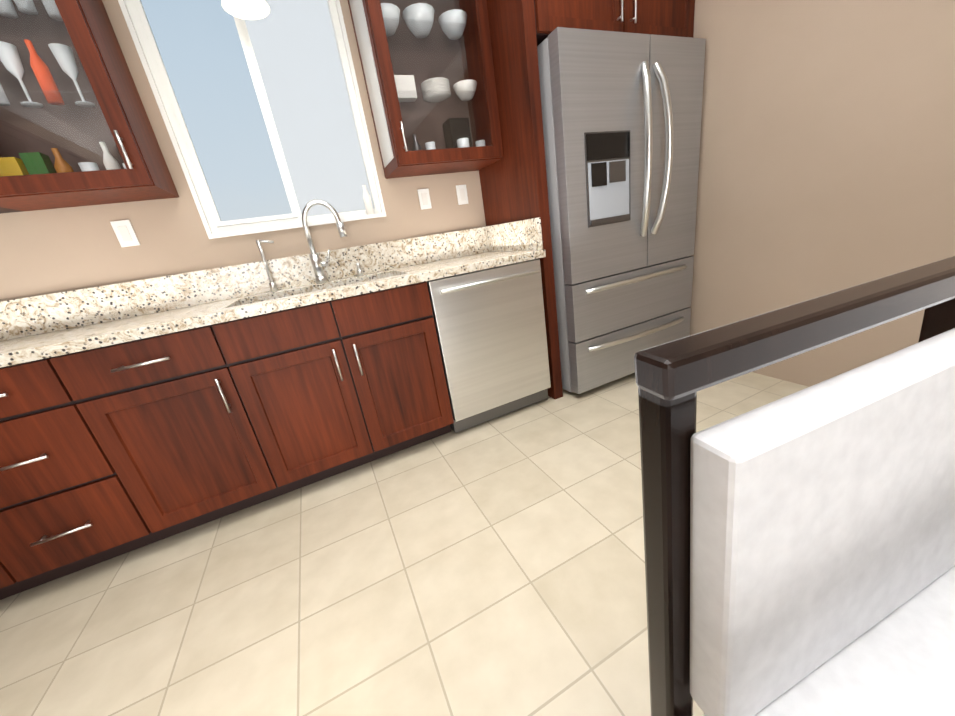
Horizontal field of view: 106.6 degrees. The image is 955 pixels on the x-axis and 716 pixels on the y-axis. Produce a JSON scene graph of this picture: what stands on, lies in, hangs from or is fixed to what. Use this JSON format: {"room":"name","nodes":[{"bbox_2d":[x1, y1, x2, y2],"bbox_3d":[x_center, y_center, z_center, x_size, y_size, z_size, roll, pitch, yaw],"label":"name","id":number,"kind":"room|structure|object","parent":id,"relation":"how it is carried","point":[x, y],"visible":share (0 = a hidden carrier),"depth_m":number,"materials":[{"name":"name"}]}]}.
{"room":"kitchen","nodes":[
{"label":"kitchen","id":0,"kind":"room"},
{"bbox_2d":[0,0,485,300],"bbox_3d":[-1.041,-0.997,1.961,4.740,2.990,0.120,-17,21,-21],"label":"wall","id":1,"kind":"structure","parent":0,"point":[49,251],"depth_m":1.75,"materials":[{"name":"paint"}]},
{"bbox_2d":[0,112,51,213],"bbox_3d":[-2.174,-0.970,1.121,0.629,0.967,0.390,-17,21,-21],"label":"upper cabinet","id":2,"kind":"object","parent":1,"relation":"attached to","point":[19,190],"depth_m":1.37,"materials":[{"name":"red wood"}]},
{"bbox_2d":[110,220,139,246],"bbox_3d":[-1.674,-0.592,1.692,0.072,0.116,0.009,-17,21,-21],"label":"electrical outlet","id":3,"kind":"object","parent":1,"relation":"attached to","point":[125,233],"visible":1,"depth_m":1.69,"materials":[{"name":"white plastic"}]},
{"bbox_2d":[118,0,385,238],"bbox_3d":[-1.081,-1.323,1.841,0.927,1.231,0.134,-17,21,-21],"label":"window unit","id":4,"kind":"structure","parent":1,"relation":"in","point":[142,35],"depth_m":1.88,"materials":[{"name":"white"}]},
{"bbox_2d":[362,185,373,214],"bbox_3d":[-0.653,-0.937,2.111,0.044,0.160,0.044,-17,21,-21],"label":"bottle","id":5,"kind":"object","parent":4,"relation":"on","point":[368,203],"visible":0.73,"depth_m":2.10,"materials":[{"name":"white"}]},
{"bbox_2d":[417,188,431,209],"bbox_3d":[-0.331,-0.996,2.231,0.072,0.116,0.009,-17,21,-21],"label":"electrical outlet","id":6,"kind":"object","parent":1,"relation":"attached to","point":[424,199],"visible":1,"depth_m":2.23,"materials":[{"name":"white plastic"}]},
{"bbox_2d":[456,185,468,204],"bbox_3d":[-0.099,-1.066,2.324,0.072,0.116,0.009,-17,21,-21],"label":"electrical outlet","id":7,"kind":"object","parent":1,"relation":"attached to","point":[461,191],"visible":1,"depth_m":2.32,"materials":[{"name":"white plastic"}]},
{"bbox_2d":[0,372,807,715],"bbox_3d":[0.627,1.261,-0.503,4.740,0.060,6.940,-17,21,-21],"label":"floor","id":8,"kind":"structure","parent":0,"point":[496,566],"depth_m":1.19,"materials":[{"name":"tile"}]},
{"bbox_2d":[0,565,23,599],"bbox_3d":[-2.013,0.485,1.418,0.285,0.878,0.723,-17,21,-21],"label":"base cabinet","id":9,"kind":"object","parent":8,"relation":"on","point":[8,587],"depth_m":1.32,"materials":[{"name":"red wood"}]},
{"bbox_2d":[0,353,175,590],"bbox_3d":[-1.717,0.384,1.568,0.531,0.878,0.662,-17,21,-21],"label":"base cabinet","id":10,"kind":"object","parent":8,"relation":"on","point":[111,451],"depth_m":1.30,"materials":[{"name":"red wood"}]},
{"bbox_2d":[75,315,295,533],"bbox_3d":[-1.295,0.257,1.738,0.538,0.878,0.662,-17,21,-21],"label":"base cabinet","id":11,"kind":"object","parent":8,"relation":"on","point":[187,406],"depth_m":1.44,"materials":[{"name":"red wood"}]},
{"bbox_2d":[0,217,545,367],"bbox_3d":[-1.276,-0.199,1.605,3.367,0.359,0.687,-17,21,-21],"label":"countertop","id":12,"kind":"structure","parent":11,"relation":"on","point":[35,328],"depth_m":1.35,"materials":[{"name":"stone"}]},
{"bbox_2d":[256,240,277,291],"bbox_3d":[-1.103,-0.498,1.911,0.088,0.271,0.032,-17,21,-21],"label":"soap dispenser","id":13,"kind":"object","parent":12,"relation":"on","point":[273,286],"visible":0.98,"depth_m":1.89,"materials":[{"name":"silver metal"}]},
{"bbox_2d":[302,199,346,283],"bbox_3d":[-0.835,-0.644,1.967,0.225,0.427,0.081,-17,21,-21],"label":"faucet","id":14,"kind":"object","parent":12,"relation":"on","point":[317,266],"visible":1,"depth_m":1.94,"materials":[{"name":"silver metal"}]},
{"bbox_2d":[356,262,363,275],"bbox_3d":[-0.698,-0.524,2.100,0.034,0.074,0.034,-17,21,-21],"label":"sprayer","id":15,"kind":"object","parent":12,"relation":"on","point":[359,271],"visible":0.96,"depth_m":2.09,"materials":[{"name":"silver metal"}]},
{"bbox_2d":[248,301,453,488],"bbox_3d":[-0.727,0.173,1.990,0.951,0.700,0.662,-17,21,-21],"label":"base cabinet","id":16,"kind":"object","parent":8,"relation":"on","point":[341,392],"depth_m":1.68,"materials":[{"name":"red wood"}]},
{"bbox_2d":[426,259,550,432],"bbox_3d":[-0.013,-0.124,2.224,0.643,0.864,0.701,-17,21,-21],"label":"dishwasher","id":17,"kind":"object","parent":8,"relation":"on","point":[490,326],"visible":0.88,"depth_m":1.93,"materials":[{"name":"silver metal"}]},
{"bbox_2d":[537,27,705,393],"bbox_3d":[0.796,-0.810,2.335,0.988,1.854,0.816,-17,21,-21],"label":"refrigerator","id":18,"kind":"object","parent":8,"relation":"on","point":[621,114],"visible":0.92,"depth_m":1.95,"materials":[{"name":"grey metal"}]},
{"bbox_2d":[634,256,954,715],"bbox_3d":[0.547,0.434,0.329,0.549,0.948,0.515,-15,20,-16],"label":"dining chair","id":19,"kind":"object","parent":8,"relation":"on","point":[799,548],"visible":1,"depth_m":0.37,"materials":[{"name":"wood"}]},
{"bbox_2d":[690,0,954,386],"bbox_3d":[2.469,-0.781,-0.184,0.120,2.990,6.700,-17,21,-21],"label":"wall","id":20,"kind":"structure","parent":0,"point":[827,153],"depth_m":1.68,"materials":[{"name":"paint"}]},
{"bbox_2d":[636,0,694,37],"bbox_3d":[0.777,-2.026,2.102,0.586,0.529,0.662,-17,21,-21],"label":"upper cabinet","id":21,"kind":"object","parent":20,"relation":"attached to","point":[655,17],"depth_m":1.90,"materials":[{"name":"red wood"}]},
{"bbox_3d":[0.180,-1.579,-1.521,4.740,0.060,6.940,-17,21,-21],"label":"ceiling","id":22,"kind":"structure","parent":0,"visible":0},
{"bbox_2d":[221,0,269,19],"bbox_3d":[-1.043,-1.902,1.356,0.184,0.900,0.184,-17,21,-21],"label":"pendant light","id":23,"kind":"object","parent":22,"relation":"hanging from","point":[251,9],"visible":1,"depth_m":1.55,"materials":[{"name":"white glass"}]},
{"label":"outside","id":24,"kind":"structure","parent":0,"visible":0},
{"bbox_2d":[141,0,370,224],"bbox_3d":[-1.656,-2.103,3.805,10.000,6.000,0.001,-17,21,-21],"label":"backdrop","id":25,"kind":"structure","parent":24,"point":[199,45],"depth_m":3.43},
{"bbox_3d":[-1.661,0.463,-1.841,0.120,2.990,6.700,-17,21,-21],"label":"wall","id":26,"kind":"structure","parent":0,"visible":0},
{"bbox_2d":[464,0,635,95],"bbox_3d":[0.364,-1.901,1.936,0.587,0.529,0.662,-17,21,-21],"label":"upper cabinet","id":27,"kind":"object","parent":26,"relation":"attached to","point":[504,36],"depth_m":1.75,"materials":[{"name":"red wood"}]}
]}

